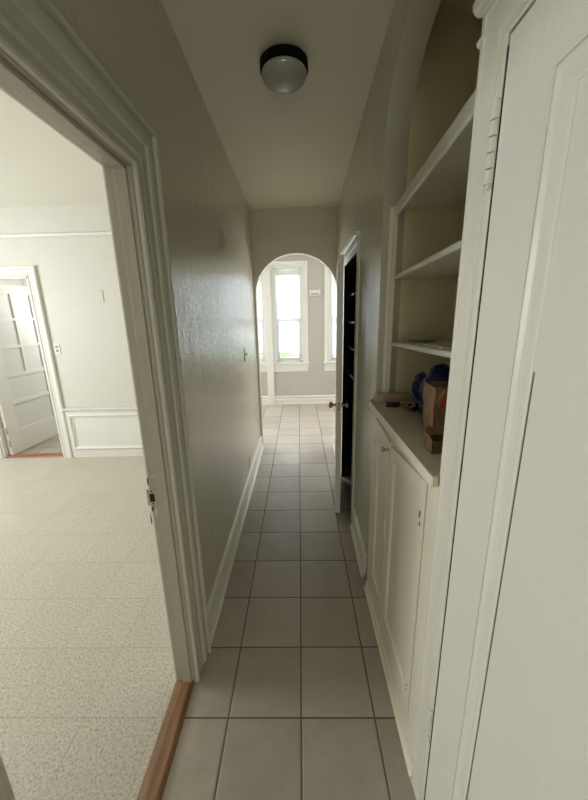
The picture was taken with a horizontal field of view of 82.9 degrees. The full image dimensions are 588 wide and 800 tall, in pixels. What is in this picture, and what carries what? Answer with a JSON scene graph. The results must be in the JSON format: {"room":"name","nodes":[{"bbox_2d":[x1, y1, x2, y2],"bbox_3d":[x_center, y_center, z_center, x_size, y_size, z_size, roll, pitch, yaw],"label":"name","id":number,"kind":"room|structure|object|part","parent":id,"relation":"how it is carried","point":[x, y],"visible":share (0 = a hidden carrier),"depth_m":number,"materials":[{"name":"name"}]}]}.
{"room":"home hallway","nodes":[
{"label":"home hallway","id":0,"kind":"room"},
{"bbox_2d":[0,280,27,286],"bbox_3d":[-3.723,-1.025,5.056,2.600,2.900,2.600,-1,14,1],"label":"wall","id":1,"kind":"structure","parent":0,"point":[6,282],"depth_m":5.89,"materials":[{"name":"white paint"}]},
{"bbox_2d":[0,204,136,407],"bbox_3d":[-2.586,-0.723,3.775,4.112,2.900,0.100,-1,14,1],"label":"wall","id":2,"kind":"structure","parent":0,"point":[93,366],"depth_m":3.61,"materials":[{"name":"white paint"}]},
{"bbox_2d":[0,284,58,454],"bbox_3d":[-3.508,-0.399,4.257,0.051,2.050,0.781,0,14,5],"label":"door","id":3,"kind":"structure","parent":2,"relation":"in","point":[27,415],"depth_m":4.28,"materials":[{"name":"white paint"}]},
{"bbox_3d":[-3.534,-1.131,4.000,0.012,0.300,0.292,0,14,5],"label":"pane","id":4,"kind":"part","parent":3,"relation":"part of","materials":[{"name":"glass"}]},
{"bbox_3d":[-3.527,-0.816,4.080,0.012,0.310,0.292,0,14,5],"label":"pane","id":5,"kind":"part","parent":3,"relation":"part of","materials":[{"name":"glass"}]},
{"bbox_3d":[-3.520,-0.494,4.162,0.012,0.315,0.292,0,14,5],"label":"pane","id":6,"kind":"part","parent":3,"relation":"part of","materials":[{"name":"glass"}]},
{"bbox_3d":[-3.510,-1.206,4.290,0.012,0.300,0.266,0,14,5],"label":"pane","id":7,"kind":"part","parent":3,"relation":"part of","materials":[{"name":"glass"}]},
{"bbox_3d":[-3.501,-0.198,4.386,0.016,0.300,0.580,0,14,5],"label":"panel","id":8,"kind":"part","parent":3,"relation":"part of","materials":[{"name":"white wood"}]},
{"bbox_3d":[-3.503,-0.891,4.371,0.012,0.310,0.266,0,14,5],"label":"pane","id":9,"kind":"part","parent":3,"relation":"part of","materials":[{"name":"glass"}]},
{"bbox_3d":[-3.494,0.141,4.473,0.016,0.330,0.580,0,14,5],"label":"panel","id":10,"kind":"part","parent":3,"relation":"part of","materials":[{"name":"white wood"}]},
{"bbox_3d":[-3.496,-0.569,4.453,0.012,0.315,0.266,0,14,5],"label":"pane","id":11,"kind":"part","parent":3,"relation":"part of","materials":[{"name":"glass"}]},
{"bbox_2d":[0,265,72,457],"bbox_3d":[-3.214,-0.367,3.862,0.970,2.195,0.134,-1,14,1],"label":"door frame","id":12,"kind":"structure","parent":2,"relation":"attached to","point":[30,272],"depth_m":3.75,"materials":[{"name":"white paint"}]},
{"bbox_2d":[0,231,111,238],"bbox_3d":[-2.609,-1.712,3.454,4.112,0.045,0.034,-1,14,1],"label":"rail","id":13,"kind":"object","parent":2,"relation":"attached to","point":[102,233],"visible":0.46,"depth_m":3.44,"materials":[{"name":"white paint"}]},
{"bbox_2d":[53,344,60,353],"bbox_3d":[-2.675,-0.578,3.758,0.070,0.118,0.008,-1,14,1],"label":"light switch","id":14,"kind":"object","parent":2,"relation":"attached to","point":[57,349],"visible":1,"depth_m":3.76,"materials":[{"name":"white plastic"}]},
{"bbox_2d":[95,290,103,302],"bbox_3d":[-2.107,-1.125,3.610,0.075,0.130,0.008,-1,14,1],"label":"blank plate","id":15,"kind":"object","parent":2,"relation":"attached to","point":[99,293],"visible":1,"depth_m":3.61,"materials":[{"name":"white paint"}]},
{"bbox_2d":[61,407,143,456],"bbox_3d":[-1.610,0.382,3.967,2.207,0.621,0.048,-1,14,1],"label":"wainscot","id":16,"kind":"structure","parent":2,"relation":"attached to","point":[112,431],"depth_m":3.99,"materials":[{"name":"white paint"}]},
{"bbox_2d":[51,0,260,604],"bbox_3d":[-0.537,0.116,0.425,0.083,2.840,7.150,-1,14,1],"label":"wall","id":17,"kind":"structure","parent":0,"point":[136,42],"depth_m":1.71,"materials":[{"name":"beige paint"}]},
{"bbox_2d":[0,0,210,799],"bbox_3d":[-0.513,0.312,0.874,0.136,2.237,1.099,-1,14,1],"label":"door frame","id":18,"kind":"structure","parent":17,"relation":"attached to","point":[34,34],"depth_m":1.10,"materials":[{"name":"paint"}]},
{"bbox_3d":[-0.552,0.380,1.296,0.040,0.070,0.004,-1,14,1],"label":"strike plate","id":19,"kind":"part","parent":18,"relation":"part of","materials":[{"name":"gold paint"}]},
{"bbox_2d":[219,229,225,249],"bbox_3d":[-0.469,-1.060,2.198,0.025,0.124,0.077,-1,14,1],"label":"cover plate","id":20,"kind":"object","parent":17,"relation":"attached to","point":[222,234],"visible":1,"depth_m":2.18,"materials":[{"name":"paint"}]},
{"bbox_2d":[207,436,263,645],"bbox_3d":[-0.419,0.853,2.940,0.030,0.165,2.638,-1,14,1],"label":"baseboard","id":21,"kind":"structure","parent":17,"relation":"attached to","point":[214,606],"depth_m":2.24,"materials":[{"name":"white paint"}]},
{"bbox_2d":[0,403,415,799],"bbox_3d":[-1.142,1.242,1.933,7.600,0.060,9.500,-1,14,1],"label":"floor","id":22,"kind":"structure","parent":0,"point":[291,700],"depth_m":1.70,"materials":[{"name":"grey ceramic"}]},
{"bbox_2d":[5,453,62,457],"bbox_3d":[-3.191,0.688,4.134,0.720,0.014,0.120,-1,14,1],"label":"threshold","id":23,"kind":"object","parent":22,"relation":"on","point":[25,455],"visible":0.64,"depth_m":4.11,"materials":[{"name":"brown wood"}]},
{"bbox_2d":[136,679,194,799],"bbox_3d":[-0.507,1.387,1.149,0.089,0.018,0.785,-1,14,1],"label":"threshold","id":24,"kind":"object","parent":22,"relation":"on","point":[155,778],"visible":1,"depth_m":1.30,"materials":[{"name":"brown wood"}]},
{"bbox_2d":[364,413,438,777],"bbox_3d":[0.591,0.694,1.462,0.399,1.159,0.885,-1,14,1],"label":"base cabinet","id":25,"kind":"object","parent":22,"relation":"on","point":[402,514],"visible":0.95,"depth_m":1.33,"materials":[{"name":"paint"}]},
{"bbox_3d":[0.433,0.589,1.669,0.020,0.957,0.265,-1,14,1],"label":"door","id":26,"kind":"part","parent":25,"relation":"part of","materials":[{"name":"paint"}]},
{"bbox_3d":[0.428,0.671,1.333,0.020,0.965,0.408,-1,14,1],"label":"door","id":27,"kind":"part","parent":25,"relation":"part of","materials":[{"name":"paint"}]},
{"bbox_2d":[369,399,441,488],"bbox_3d":[0.582,0.114,1.312,0.407,0.035,0.894,-1,14,1],"label":"countertop","id":28,"kind":"structure","parent":25,"relation":"on","point":[404,425],"depth_m":1.21,"materials":[{"name":"paint"}]},
{"bbox_2d":[374,392,412,402],"bbox_3d":[0.574,-0.016,1.671,0.340,0.042,0.032,-2,14,-2],"label":"wood offcut","id":29,"kind":"object","parent":28,"relation":"on","point":[400,396],"visible":0.52,"depth_m":1.65,"materials":[{"name":"brown wood"}]},
{"bbox_2d":[386,402,415,407],"bbox_3d":[0.500,0.019,1.529,0.057,0.048,0.162,-12,18,-37],"label":"tool","id":30,"kind":"object","parent":28,"relation":"on","point":[388,404],"visible":1,"depth_m":1.56,"materials":[{"name":"black rubber"}]},
{"bbox_2d":[406,364,449,419],"bbox_3d":[0.583,-0.044,1.383,0.158,0.236,0.346,-1,14,1],"label":"shopping bag","id":31,"kind":"object","parent":28,"relation":"on","point":[440,372],"visible":0.38,"depth_m":1.33,"materials":[{"name":"blue plastic"}]},
{"bbox_2d":[422,426,443,453],"bbox_3d":[0.458,0.127,1.067,0.079,0.068,0.068,-1,14,1],"label":"carton","id":32,"kind":"object","parent":28,"relation":"on","point":[434,435],"visible":0.6,"depth_m":1.09,"materials":[{"name":"brown cardboard"}]},
{"bbox_2d":[423,381,448,434],"bbox_3d":[0.516,0.040,1.149,0.116,0.195,0.106,-1,14,1],"label":"paper bag","id":33,"kind":"object","parent":28,"relation":"on","point":[434,393],"visible":0.41,"depth_m":1.12,"materials":[{"name":"brown paper"}]},
{"bbox_2d":[0,0,474,208],"bbox_3d":[-1.570,-1.247,0.102,6.300,0.214,7.170,-1,14,1],"label":"ceiling","id":34,"kind":"structure","parent":0,"point":[293,150],"depth_m":1.91,"materials":[{"name":"beige paint"}]},
{"bbox_2d":[260,44,307,93],"bbox_3d":[-0.047,-1.552,1.591,0.230,0.108,0.230,-1,14,1],"label":"ceiling light","id":35,"kind":"object","parent":34,"relation":"attached to","point":[283,67],"visible":1,"depth_m":1.53,"materials":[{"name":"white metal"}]},
{"bbox_2d":[250,207,336,445],"bbox_3d":[0.060,-0.819,3.919,1.240,2.900,0.100,-1,14,1],"label":"wall","id":36,"kind":"structure","parent":0,"point":[276,233],"depth_m":3.63,"materials":[{"name":"beige paint"}]},
{"bbox_2d":[260,255,335,395],"bbox_3d":[0.091,-1.358,6.031,5.200,2.900,0.160,-1,14,1],"label":"wall","id":37,"kind":"structure","parent":0,"point":[314,381],"depth_m":6.12,"materials":[{"name":"paint"}]},
{"bbox_2d":[260,275,266,371],"bbox_3d":[-0.742,-1.452,5.985,0.660,1.910,0.205,-1,14,1],"label":"window","id":38,"kind":"structure","parent":37,"relation":"in","point":[263,361],"depth_m":6.06,"materials":[{"name":"white paint"}]},
{"bbox_2d":[257,279,264,356],"bbox_3d":[-0.744,-1.508,5.963,0.372,1.460,0.048,-1,14,1],"label":"window blind","id":39,"kind":"object","parent":38,"relation":"attached to","point":[259,287],"visible":0.23,"depth_m":5.98,"materials":[{"name":"white fabric"}]},
{"bbox_3d":[-0.745,-1.522,5.904,0.630,1.735,0.028,-1,14,1],"label":"casing","id":40,"kind":"part","parent":38,"relation":"part of","materials":[{"name":"white paint"}]},
{"bbox_2d":[260,267,274,404],"bbox_3d":[-0.475,-1.086,5.982,0.182,2.420,0.085,-1,14,1],"label":"column","id":41,"kind":"structure","parent":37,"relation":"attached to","point":[265,279],"depth_m":5.92,"materials":[{"name":"white paint"}]},
{"bbox_2d":[268,260,308,371],"bbox_3d":[-0.095,-1.463,5.973,0.715,1.910,0.205,-1,14,1],"label":"window","id":42,"kind":"structure","parent":37,"relation":"in","point":[281,364],"depth_m":5.92,"materials":[{"name":"white paint"}]},
{"bbox_2d":[275,271,300,355],"bbox_3d":[-0.096,-1.520,5.950,0.427,1.460,0.048,-1,14,1],"label":"window blind","id":43,"kind":"object","parent":42,"relation":"attached to","point":[288,282],"visible":1,"depth_m":5.94,"materials":[{"name":"white fabric"}]},
{"bbox_3d":[-0.111,-2.199,5.781,0.427,0.060,0.040,-1,14,1],"label":"head rail","id":44,"kind":"part","parent":43,"relation":"part of","materials":[{"name":"white paint"}]},
{"bbox_3d":[-0.102,-1.861,5.959,0.431,0.878,0.035,-1,14,1],"label":"sash","id":45,"kind":"part","parent":42,"relation":"part of","materials":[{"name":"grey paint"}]},
{"bbox_3d":[-0.095,-1.505,5.996,0.475,1.630,0.140,-1,14,1],"label":"frame","id":46,"kind":"part","parent":42,"relation":"part of","materials":[{"name":"white paint"}]},
{"bbox_3d":[-0.086,-1.106,6.111,0.431,0.760,0.035,-1,14,1],"label":"sash","id":47,"kind":"part","parent":42,"relation":"part of","materials":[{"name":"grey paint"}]},
{"bbox_3d":[-0.079,-0.678,6.111,0.715,0.030,0.085,-1,14,1],"label":"sill","id":48,"kind":"part","parent":42,"relation":"part of","materials":[{"name":"white paint"}]},
{"bbox_2d":[262,395,335,404],"bbox_3d":[1.059,-0.023,6.260,3.320,0.158,0.030,-1,14,1],"label":"baseboard","id":49,"kind":"structure","parent":37,"relation":"attached to","point":[296,399],"depth_m":6.27,"materials":[{"name":"white paint"}]},
{"bbox_2d":[309,290,319,295],"bbox_3d":[0.403,-1.869,5.789,0.271,0.095,0.047,-1,14,1],"label":"wall box","id":50,"kind":"object","parent":37,"relation":"attached to","point":[311,292],"visible":1,"depth_m":5.77,"materials":[{"name":"white plastic"}]},
{"bbox_2d":[323,265,335,370],"bbox_3d":[0.880,-1.480,5.955,0.715,1.910,0.205,-1,14,1],"label":"window","id":51,"kind":"structure","parent":37,"relation":"in","point":[329,363],"depth_m":5.93,"materials":[{"name":"white paint"}]},
{"bbox_3d":[0.877,-1.550,5.873,0.685,1.735,0.028,-1,14,1],"label":"casing","id":52,"kind":"part","parent":51,"relation":"part of","materials":[{"name":"white paint"}]},
{"bbox_3d":[0.879,-1.522,5.977,0.475,1.630,0.140,-1,14,1],"label":"frame","id":53,"kind":"part","parent":51,"relation":"part of","materials":[{"name":"white paint"}]},
{"bbox_2d":[331,276,335,357],"bbox_3d":[0.879,-1.508,5.939,0.427,1.520,0.048,-1,14,1],"label":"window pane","id":54,"kind":"object","parent":51,"relation":"attached to","point":[333,285],"visible":0.2,"depth_m":5.96,"materials":[{"name":"glass"}]},
{"bbox_2d":[345,267,355,463],"bbox_3d":[0.918,-0.376,2.833,0.839,2.540,1.260,-1,14,1],"label":"wall","id":55,"kind":"structure","parent":0,"point":[352,270],"depth_m":3.44,"materials":[{"name":"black paint"}]},
{"bbox_2d":[347,368,353,379],"bbox_3d":[0.913,-0.224,3.046,0.778,0.021,0.838,-1,14,1],"label":"closet shelf","id":56,"kind":"object","parent":55,"relation":"attached to","point":[350,371],"visible":0.07,"depth_m":3.22,"materials":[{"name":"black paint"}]},
{"bbox_2d":[347,344,353,350],"bbox_3d":[0.908,-0.466,2.984,0.778,0.021,0.838,-1,14,1],"label":"closet shelf","id":57,"kind":"object","parent":55,"relation":"attached to","point":[350,346],"visible":0.09,"depth_m":3.12,"materials":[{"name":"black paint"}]},
{"bbox_2d":[348,292,355,297],"bbox_3d":[0.898,-0.921,2.868,0.778,0.021,0.838,-1,14,1],"label":"closet shelf","id":58,"kind":"object","parent":55,"relation":"attached to","point":[351,295],"visible":0.06,"depth_m":2.98,"materials":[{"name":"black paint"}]},
{"bbox_2d":[335,0,440,580],"bbox_3d":[0.500,-0.396,2.342,0.114,2.840,3.151,-1,14,2],"label":"wall","id":59,"kind":"structure","parent":0,"point":[375,181],"depth_m":1.67,"materials":[{"name":"beige paint"}]},
{"bbox_2d":[329,254,348,512],"bbox_3d":[0.382,-0.110,2.859,0.158,2.012,0.674,0,14,7],"label":"door","id":60,"kind":"structure","parent":59,"relation":"in","point":[338,404],"depth_m":2.54,"materials":[{"name":"white paint"}]},
{"bbox_3d":[0.302,0.038,2.622,0.058,0.054,0.054,0,14,7],"label":"knob","id":61,"kind":"part","parent":60,"relation":"part of","materials":[{"name":"gold metal"}]},
{"bbox_3d":[0.402,0.039,2.610,0.058,0.054,0.054,0,14,7],"label":"knob","id":62,"kind":"part","parent":60,"relation":"part of","materials":[{"name":"metal"}]},
{"bbox_2d":[340,230,360,520],"bbox_3d":[0.500,-0.160,2.831,0.158,2.142,0.910,-1,14,2],"label":"door frame","id":63,"kind":"structure","parent":59,"relation":"attached to","point":[352,247],"depth_m":2.63,"materials":[{"name":"white paint"}]},
{"bbox_2d":[350,508,365,576],"bbox_3d":[0.447,0.983,2.353,0.030,0.165,0.525,-1,14,2],"label":"baseboard","id":64,"kind":"structure","parent":59,"relation":"attached to","point":[360,551],"depth_m":2.29,"materials":[{"name":"white paint"}]},
{"bbox_2d":[382,205,397,392],"bbox_3d":[0.465,-0.443,1.620,0.033,0.900,0.027,-1,14,1],"label":"frame","id":65,"kind":"object","parent":59,"relation":"attached to","point":[393,219],"visible":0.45,"depth_m":1.60,"materials":[{"name":"paint"}]},
{"bbox_2d":[395,12,482,392],"bbox_3d":[0.641,-0.150,1.243,0.380,2.900,1.060,-1,14,1],"label":"wall niche","id":66,"kind":"object","parent":59,"relation":"in","point":[448,74],"depth_m":1.52,"materials":[{"name":"paint"}]},
{"bbox_2d":[391,341,451,357],"bbox_3d":[0.627,-0.186,1.220,0.307,0.047,0.869,-1,14,1],"label":"shelf board","id":67,"kind":"object","parent":66,"relation":"attached to","point":[415,346],"visible":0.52,"depth_m":1.30,"materials":[{"name":"paint"}]},
{"bbox_2d":[405,335,440,342],"bbox_3d":[0.598,-0.286,1.549,0.158,0.029,0.158,-1,14,1],"label":"serving dish","id":68,"kind":"object","parent":67,"relation":"on","point":[413,338],"visible":1,"depth_m":1.51,"materials":[{"name":"ceramic"}]},
{"bbox_2d":[424,344,451,348],"bbox_3d":[0.572,-0.193,1.191,0.146,0.013,0.213,0,14,4],"label":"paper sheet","id":69,"kind":"object","parent":67,"relation":"on","point":[441,346],"visible":0.43,"depth_m":1.18,"materials":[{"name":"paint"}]},
{"bbox_2d":[394,240,461,279],"bbox_3d":[0.620,-0.488,1.143,0.307,0.050,0.869,-1,14,1],"label":"shelf board","id":70,"kind":"object","parent":66,"relation":"attached to","point":[445,263],"visible":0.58,"depth_m":1.26,"materials":[{"name":"paint"}]},
{"bbox_2d":[396,89,475,215],"bbox_3d":[0.609,-0.787,1.066,0.316,0.126,0.869,-1,14,1],"label":"shelf board","id":71,"kind":"object","parent":66,"relation":"attached to","point":[442,180],"visible":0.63,"depth_m":1.18,"materials":[{"name":"paint"}]},
{"bbox_3d":[0.449,0.459,-1.128,0.135,2.900,4.000,-1,14,1],"label":"wall","id":72,"kind":"structure","parent":0,"visible":0},
{"bbox_2d":[411,0,536,799],"bbox_3d":[0.415,0.375,0.441,0.081,2.290,1.011,-1,14,1],"label":"door frame","id":73,"kind":"structure","parent":72,"relation":"attached to","point":[501,18],"depth_m":0.76,"materials":[{"name":"white paint"}]},
{"bbox_2d":[424,0,587,799],"bbox_3d":[0.410,0.461,0.475,0.052,2.083,0.796,-1,14,1],"label":"door","id":74,"kind":"structure","parent":72,"relation":"in","point":[509,721],"depth_m":0.57,"materials":[{"name":"white paint"}]},
{"label":"outside","id":75,"kind":"structure","parent":0,"visible":0},
{"bbox_3d":[0.202,-0.747,11.315,8.000,0.100,9.700,-1,14,1],"label":"ground","id":76,"kind":"structure","parent":75,"visible":0},
{"bbox_2d":[260,353,298,357],"bbox_3d":[-0.093,-0.724,8.270,3.303,1.413,1.627,-1,14,1],"label":"shrub","id":77,"kind":"object","parent":76,"relation":"on","point":[260,353],"visible":0.02,"depth_m":7.72,"materials":[{"name":"green plant"}]}
]}

